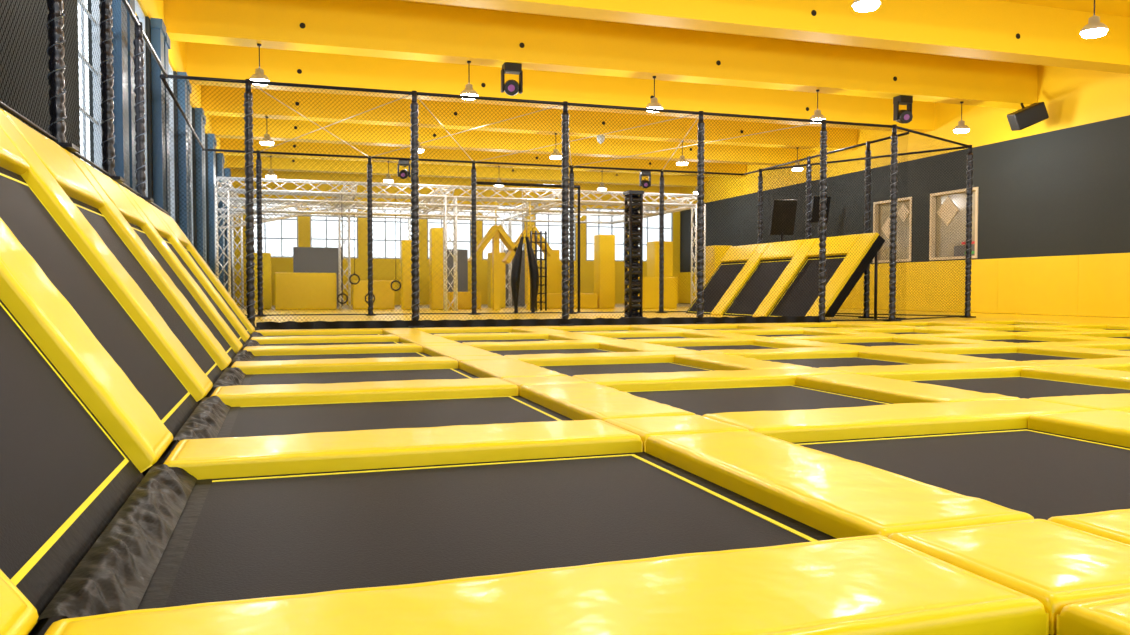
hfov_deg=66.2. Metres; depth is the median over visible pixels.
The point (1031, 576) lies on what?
pad
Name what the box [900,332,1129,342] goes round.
trampoline
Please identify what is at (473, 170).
net post
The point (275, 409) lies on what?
trampoline
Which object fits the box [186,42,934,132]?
ceiling beam
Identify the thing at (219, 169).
pilaster
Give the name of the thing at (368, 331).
trampoline
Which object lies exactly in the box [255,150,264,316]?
net post
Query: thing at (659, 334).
trampoline
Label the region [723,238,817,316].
trampoline
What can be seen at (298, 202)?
frame
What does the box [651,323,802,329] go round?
trampoline
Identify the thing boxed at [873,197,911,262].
window
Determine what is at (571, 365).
trampoline
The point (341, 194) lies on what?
rings
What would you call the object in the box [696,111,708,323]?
net post
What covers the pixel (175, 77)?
safety net
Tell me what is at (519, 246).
bag
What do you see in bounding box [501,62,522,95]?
spotlight
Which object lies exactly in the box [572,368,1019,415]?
trampoline
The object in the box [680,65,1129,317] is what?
wall
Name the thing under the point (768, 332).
trampoline
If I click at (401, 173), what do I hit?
spotlight
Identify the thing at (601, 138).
security camera
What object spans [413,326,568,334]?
trampoline
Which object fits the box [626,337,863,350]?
trampoline
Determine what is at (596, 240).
column
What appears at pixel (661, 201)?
net post
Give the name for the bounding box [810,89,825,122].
pendant lamp
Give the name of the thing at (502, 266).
column
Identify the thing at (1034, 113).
loudspeaker
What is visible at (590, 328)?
trampoline
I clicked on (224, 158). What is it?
pilaster
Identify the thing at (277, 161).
ceiling beam
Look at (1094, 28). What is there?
pendant lamp
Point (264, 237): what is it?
window
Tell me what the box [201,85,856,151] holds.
ceiling beam
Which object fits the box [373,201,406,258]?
window
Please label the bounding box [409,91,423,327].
net post
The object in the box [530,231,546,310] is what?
net
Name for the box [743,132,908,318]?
safety net
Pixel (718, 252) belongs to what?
column
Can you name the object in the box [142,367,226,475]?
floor
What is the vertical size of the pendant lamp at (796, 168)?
0.854 m
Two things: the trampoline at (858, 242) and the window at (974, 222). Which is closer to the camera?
the trampoline at (858, 242)
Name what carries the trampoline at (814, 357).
on the deck
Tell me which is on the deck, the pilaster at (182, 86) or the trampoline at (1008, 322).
the trampoline at (1008, 322)
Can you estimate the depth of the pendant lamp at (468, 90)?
20.11 m
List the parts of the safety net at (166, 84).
rail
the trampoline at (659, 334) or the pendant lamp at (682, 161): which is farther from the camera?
the pendant lamp at (682, 161)
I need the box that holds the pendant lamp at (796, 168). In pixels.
[792,147,802,170]
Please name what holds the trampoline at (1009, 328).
on the deck
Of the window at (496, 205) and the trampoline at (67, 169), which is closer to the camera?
the trampoline at (67, 169)
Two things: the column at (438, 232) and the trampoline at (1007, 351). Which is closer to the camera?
the trampoline at (1007, 351)
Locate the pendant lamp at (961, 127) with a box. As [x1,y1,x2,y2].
[953,101,969,132]
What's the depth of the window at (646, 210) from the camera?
47.10 m
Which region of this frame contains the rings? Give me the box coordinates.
[337,194,400,303]
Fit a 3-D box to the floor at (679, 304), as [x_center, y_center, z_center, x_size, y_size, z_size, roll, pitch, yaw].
[-3.109,-0.326,39.471,22.960,0.385,9.786,-1,2,-18]
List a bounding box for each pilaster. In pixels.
[111,0,129,189]
[127,0,136,193]
[150,18,165,211]
[164,32,170,216]
[177,72,188,237]
[187,82,191,241]
[195,108,204,259]
[203,115,206,263]
[208,133,215,275]
[214,141,216,187]
[217,153,223,284]
[223,158,224,283]
[225,168,230,291]
[230,174,231,294]
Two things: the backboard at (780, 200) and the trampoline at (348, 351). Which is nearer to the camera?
the trampoline at (348, 351)
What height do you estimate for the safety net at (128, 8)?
2.418 m
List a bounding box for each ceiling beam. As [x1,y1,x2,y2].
[164,0,1037,108]
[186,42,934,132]
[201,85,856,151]
[212,115,795,165]
[221,138,745,177]
[227,155,705,187]
[406,0,1129,73]
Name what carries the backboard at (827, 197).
on the floor mat
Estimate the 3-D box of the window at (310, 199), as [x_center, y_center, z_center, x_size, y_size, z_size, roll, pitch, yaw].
[-11.168,-4.275,41.978,2.240,2.800,0.105,-1,2,-18]
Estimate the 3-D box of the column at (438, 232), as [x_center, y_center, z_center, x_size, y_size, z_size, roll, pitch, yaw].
[-4.619,-1.766,31.570,0.560,2.954,0.560,-1,2,-18]
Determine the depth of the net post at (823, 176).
19.01 m
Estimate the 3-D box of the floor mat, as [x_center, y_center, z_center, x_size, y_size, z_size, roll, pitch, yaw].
[4.208,0.379,16.827,22.960,0.413,37.800,-1,2,-18]
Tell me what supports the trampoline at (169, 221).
on the floor mat
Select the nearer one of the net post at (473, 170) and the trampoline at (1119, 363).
the trampoline at (1119, 363)
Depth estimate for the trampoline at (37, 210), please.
5.22 m
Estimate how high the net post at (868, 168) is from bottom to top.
4.438 m
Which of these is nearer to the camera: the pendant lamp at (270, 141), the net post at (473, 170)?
the net post at (473, 170)
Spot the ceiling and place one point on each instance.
(1109, 7)
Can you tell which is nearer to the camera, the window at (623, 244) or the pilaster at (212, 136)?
the pilaster at (212, 136)
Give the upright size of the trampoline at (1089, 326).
0.097 m
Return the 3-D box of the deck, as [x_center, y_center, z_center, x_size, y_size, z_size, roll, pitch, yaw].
[5.648,0.698,8.140,16.884,0.328,20.370,-1,2,-18]
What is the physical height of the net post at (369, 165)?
4.438 m
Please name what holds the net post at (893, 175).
on the floor mat
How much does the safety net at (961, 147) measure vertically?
4.413 m
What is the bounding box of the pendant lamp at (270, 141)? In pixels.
[260,116,273,145]
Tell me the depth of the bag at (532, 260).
27.48 m
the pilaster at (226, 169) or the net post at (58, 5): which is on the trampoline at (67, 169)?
the net post at (58, 5)
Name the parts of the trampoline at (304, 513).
fabric hinge cover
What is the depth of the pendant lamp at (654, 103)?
21.55 m
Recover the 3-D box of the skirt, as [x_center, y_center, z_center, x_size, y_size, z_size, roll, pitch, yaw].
[0.032,0.087,17.220,11.620,0.153,0.070,-1,2,-18]
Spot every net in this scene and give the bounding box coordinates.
[0,0,168,213]
[160,76,204,260]
[161,74,970,327]
[202,149,742,315]
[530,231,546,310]
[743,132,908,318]
[762,146,967,316]
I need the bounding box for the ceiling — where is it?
[394,0,1129,65]
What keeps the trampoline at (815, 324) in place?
on the deck
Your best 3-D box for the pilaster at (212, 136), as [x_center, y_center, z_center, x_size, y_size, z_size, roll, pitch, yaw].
[-11.425,-3.040,28.116,0.196,5.719,0.560,-1,2,-18]
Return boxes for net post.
[46,0,78,151]
[99,0,124,181]
[133,22,153,201]
[244,79,258,329]
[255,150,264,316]
[365,157,375,315]
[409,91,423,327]
[468,160,479,314]
[560,101,573,325]
[569,165,577,313]
[655,169,665,312]
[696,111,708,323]
[757,169,762,243]
[805,156,811,238]
[818,119,830,322]
[859,141,870,317]
[887,124,900,320]
[960,145,975,317]
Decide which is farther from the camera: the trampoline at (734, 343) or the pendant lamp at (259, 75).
the pendant lamp at (259, 75)
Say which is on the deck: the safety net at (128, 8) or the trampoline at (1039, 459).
the trampoline at (1039, 459)
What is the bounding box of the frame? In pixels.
[215,176,705,310]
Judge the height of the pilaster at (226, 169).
5.719 m
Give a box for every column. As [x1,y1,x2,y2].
[253,253,271,308]
[400,240,411,308]
[429,228,442,309]
[488,252,505,307]
[544,250,559,292]
[594,234,614,307]
[647,241,672,276]
[705,245,731,283]
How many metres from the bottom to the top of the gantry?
4.088 m
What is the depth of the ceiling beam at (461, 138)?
32.62 m
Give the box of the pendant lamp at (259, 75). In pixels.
[249,43,269,85]
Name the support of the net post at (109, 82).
on the trampoline at (115, 192)
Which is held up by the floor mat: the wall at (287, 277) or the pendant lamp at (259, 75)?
the wall at (287, 277)
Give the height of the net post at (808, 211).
4.438 m
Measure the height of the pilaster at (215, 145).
5.719 m
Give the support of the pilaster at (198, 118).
attached to the wall at (150, 8)
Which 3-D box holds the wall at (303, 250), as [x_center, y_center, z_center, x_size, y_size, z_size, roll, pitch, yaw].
[-6.692,-1.761,38.334,10.150,2.555,0.140,-1,2,-18]
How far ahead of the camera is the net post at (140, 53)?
12.08 m
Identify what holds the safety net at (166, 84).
on the floor mat
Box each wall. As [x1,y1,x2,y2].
[0,0,231,288]
[231,169,679,305]
[274,273,336,309]
[293,247,524,306]
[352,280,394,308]
[467,201,553,309]
[638,277,676,308]
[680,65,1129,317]
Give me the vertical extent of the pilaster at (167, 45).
5.719 m
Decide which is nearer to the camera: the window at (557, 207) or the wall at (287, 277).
the wall at (287, 277)
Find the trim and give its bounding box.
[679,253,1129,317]
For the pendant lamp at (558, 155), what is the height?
0.854 m
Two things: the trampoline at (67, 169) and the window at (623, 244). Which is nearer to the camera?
the trampoline at (67, 169)
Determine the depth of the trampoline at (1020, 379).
7.46 m
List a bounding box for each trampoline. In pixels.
[0,109,212,451]
[0,218,173,634]
[0,569,38,634]
[1,109,231,392]
[38,415,1033,619]
[80,159,242,365]
[124,187,249,350]
[153,206,254,337]
[173,376,695,441]
[212,355,567,387]
[231,343,498,361]
[243,334,458,347]
[250,328,428,337]
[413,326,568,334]
[434,332,619,342]
[462,339,695,355]
[504,350,811,376]
[535,325,692,331]
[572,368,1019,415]
[575,330,765,339]
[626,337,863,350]
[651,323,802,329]
[686,243,769,314]
[701,346,1014,367]
[703,398,1129,519]
[704,328,888,336]
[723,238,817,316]
[750,322,910,327]
[768,233,884,318]
[775,334,1012,346]
[818,326,1006,333]
[819,361,1129,398]
[850,321,1006,326]
[871,343,1129,360]
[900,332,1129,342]
[920,325,1105,331]
[941,320,1099,324]
[1022,330,1129,338]
[1023,357,1129,371]
[1025,340,1129,350]
[1027,324,1129,329]
[1029,393,1129,412]
[1048,509,1129,544]
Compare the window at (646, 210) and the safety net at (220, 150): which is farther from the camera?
the window at (646, 210)
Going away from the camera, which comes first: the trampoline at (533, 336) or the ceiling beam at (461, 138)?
the trampoline at (533, 336)
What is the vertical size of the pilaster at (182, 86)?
5.719 m
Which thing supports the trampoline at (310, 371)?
on the deck
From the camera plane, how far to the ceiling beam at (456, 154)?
36.65 m
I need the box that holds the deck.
[29,338,250,634]
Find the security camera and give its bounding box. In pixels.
[597,135,604,143]
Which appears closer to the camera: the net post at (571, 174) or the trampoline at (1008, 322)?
the trampoline at (1008, 322)
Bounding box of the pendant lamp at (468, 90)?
[460,61,477,99]
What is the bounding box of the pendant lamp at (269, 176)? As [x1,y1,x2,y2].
[265,156,276,177]
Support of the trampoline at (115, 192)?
on the deck
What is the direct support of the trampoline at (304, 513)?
on the deck
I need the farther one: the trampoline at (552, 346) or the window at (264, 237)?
the window at (264, 237)
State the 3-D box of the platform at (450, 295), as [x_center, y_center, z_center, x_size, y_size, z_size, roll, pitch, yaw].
[-3.856,-0.649,32.772,1.190,0.644,1.050,-1,2,-18]
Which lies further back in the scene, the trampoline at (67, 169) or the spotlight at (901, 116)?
the spotlight at (901, 116)
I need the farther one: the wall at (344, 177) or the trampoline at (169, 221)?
the wall at (344, 177)
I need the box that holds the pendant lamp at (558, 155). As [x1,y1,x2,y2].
[550,133,561,158]
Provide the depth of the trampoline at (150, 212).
12.14 m
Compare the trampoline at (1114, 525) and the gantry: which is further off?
the gantry
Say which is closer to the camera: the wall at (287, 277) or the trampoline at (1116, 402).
the trampoline at (1116, 402)
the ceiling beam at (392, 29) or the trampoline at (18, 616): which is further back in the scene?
the ceiling beam at (392, 29)
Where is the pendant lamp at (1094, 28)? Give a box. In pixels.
[1080,0,1107,37]
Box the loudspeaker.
[1007,102,1048,130]
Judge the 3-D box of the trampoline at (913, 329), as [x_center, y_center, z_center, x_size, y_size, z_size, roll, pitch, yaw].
[6.044,0.259,15.250,2.360,0.095,2.360,-1,2,-18]
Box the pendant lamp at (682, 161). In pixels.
[676,141,687,165]
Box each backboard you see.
[769,199,796,241]
[811,196,830,237]
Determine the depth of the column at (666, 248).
36.20 m
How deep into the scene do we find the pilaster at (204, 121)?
25.03 m
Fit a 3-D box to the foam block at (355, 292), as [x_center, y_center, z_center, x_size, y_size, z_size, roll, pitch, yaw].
[-7.158,-0.847,32.398,1.540,1.064,0.280,-1,2,-18]
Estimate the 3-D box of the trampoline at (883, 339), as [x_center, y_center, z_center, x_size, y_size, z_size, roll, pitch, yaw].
[4.534,0.354,12.300,2.360,0.094,2.360,-1,2,-18]
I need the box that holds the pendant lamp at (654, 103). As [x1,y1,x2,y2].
[646,76,662,111]
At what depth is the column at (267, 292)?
32.74 m
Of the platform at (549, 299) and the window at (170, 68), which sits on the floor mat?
the platform at (549, 299)
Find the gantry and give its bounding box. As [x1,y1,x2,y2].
[476,181,579,311]
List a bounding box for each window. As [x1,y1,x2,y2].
[78,0,102,172]
[135,0,147,196]
[169,64,174,219]
[190,105,193,245]
[253,198,297,257]
[310,199,357,257]
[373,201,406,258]
[427,203,470,258]
[482,205,523,259]
[535,207,575,260]
[586,208,624,260]
[638,210,672,261]
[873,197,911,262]
[929,187,978,259]
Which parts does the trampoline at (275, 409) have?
fabric hinge cover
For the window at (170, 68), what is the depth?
19.68 m
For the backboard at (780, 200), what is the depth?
27.55 m
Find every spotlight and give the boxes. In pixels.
[397,160,409,178]
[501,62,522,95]
[639,171,650,188]
[893,95,912,123]
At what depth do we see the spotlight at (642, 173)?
26.54 m
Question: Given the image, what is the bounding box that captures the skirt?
[256,316,819,329]
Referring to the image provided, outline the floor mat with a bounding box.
[236,307,1129,353]
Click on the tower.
(631, 279)
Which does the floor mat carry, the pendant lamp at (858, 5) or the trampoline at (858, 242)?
the trampoline at (858, 242)
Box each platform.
[447,292,480,308]
[537,293,596,308]
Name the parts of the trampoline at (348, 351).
fabric hinge cover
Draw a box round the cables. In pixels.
[254,85,815,170]
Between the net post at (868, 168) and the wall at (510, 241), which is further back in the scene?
the wall at (510, 241)
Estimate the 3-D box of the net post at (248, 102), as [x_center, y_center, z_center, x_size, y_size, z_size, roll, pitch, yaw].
[-5.609,-1.996,15.419,0.280,4.438,0.280,-1,2,-18]
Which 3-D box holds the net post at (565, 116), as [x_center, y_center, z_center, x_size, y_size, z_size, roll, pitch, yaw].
[0.006,-2.053,17.232,0.280,4.438,0.280,-1,2,-18]
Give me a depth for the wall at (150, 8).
9.83 m
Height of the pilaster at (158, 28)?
5.719 m
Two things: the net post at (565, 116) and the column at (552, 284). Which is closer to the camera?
the net post at (565, 116)
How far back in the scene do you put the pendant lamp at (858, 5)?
13.67 m
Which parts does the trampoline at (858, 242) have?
support frame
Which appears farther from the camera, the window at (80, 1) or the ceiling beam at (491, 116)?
the ceiling beam at (491, 116)
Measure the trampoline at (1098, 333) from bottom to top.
0.097 m
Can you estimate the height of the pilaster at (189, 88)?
5.719 m
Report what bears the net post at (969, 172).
on the floor mat
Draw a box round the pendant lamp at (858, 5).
[852,0,880,11]
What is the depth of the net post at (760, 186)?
26.66 m
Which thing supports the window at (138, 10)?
in the wall at (150, 8)
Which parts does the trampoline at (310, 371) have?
fabric hinge cover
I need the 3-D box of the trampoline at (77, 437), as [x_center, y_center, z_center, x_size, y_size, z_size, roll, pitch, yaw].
[-2.187,-0.320,2.713,1.482,1.997,2.366,-1,2,-18]
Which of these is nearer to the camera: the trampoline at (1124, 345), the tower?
the trampoline at (1124, 345)
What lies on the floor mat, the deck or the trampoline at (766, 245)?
the trampoline at (766, 245)
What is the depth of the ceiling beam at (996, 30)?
18.63 m
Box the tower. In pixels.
[620,190,646,317]
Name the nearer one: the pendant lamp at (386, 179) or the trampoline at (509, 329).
the trampoline at (509, 329)
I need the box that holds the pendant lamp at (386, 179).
[383,161,393,182]
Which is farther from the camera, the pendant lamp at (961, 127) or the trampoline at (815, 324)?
the pendant lamp at (961, 127)
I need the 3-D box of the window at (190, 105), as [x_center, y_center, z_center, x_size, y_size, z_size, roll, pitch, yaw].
[-9.957,-3.668,22.866,0.098,4.060,1.680,-1,2,-18]
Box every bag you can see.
[511,188,523,311]
[525,187,538,311]
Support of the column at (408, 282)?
on the floor mat
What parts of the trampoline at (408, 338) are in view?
fabric hinge cover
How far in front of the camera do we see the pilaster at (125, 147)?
12.18 m
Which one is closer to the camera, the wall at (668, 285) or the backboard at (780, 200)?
the backboard at (780, 200)
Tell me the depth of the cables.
20.20 m
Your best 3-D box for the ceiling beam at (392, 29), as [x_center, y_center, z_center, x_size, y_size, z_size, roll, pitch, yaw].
[2.563,-6.573,21.702,22.960,1.120,0.637,-1,2,-18]
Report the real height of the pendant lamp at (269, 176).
0.854 m
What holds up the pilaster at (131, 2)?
attached to the wall at (150, 8)
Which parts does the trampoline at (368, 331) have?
fabric hinge cover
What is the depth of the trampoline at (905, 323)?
18.70 m
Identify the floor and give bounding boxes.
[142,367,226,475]
[238,303,690,309]
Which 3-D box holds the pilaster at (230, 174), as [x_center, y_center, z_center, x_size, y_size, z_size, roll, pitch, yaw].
[-14.257,-3.317,36.833,0.168,5.719,0.560,-1,2,-18]
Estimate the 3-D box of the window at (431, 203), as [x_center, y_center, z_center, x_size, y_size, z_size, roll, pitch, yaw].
[-5.839,-4.330,43.698,2.240,2.800,0.105,-1,2,-18]

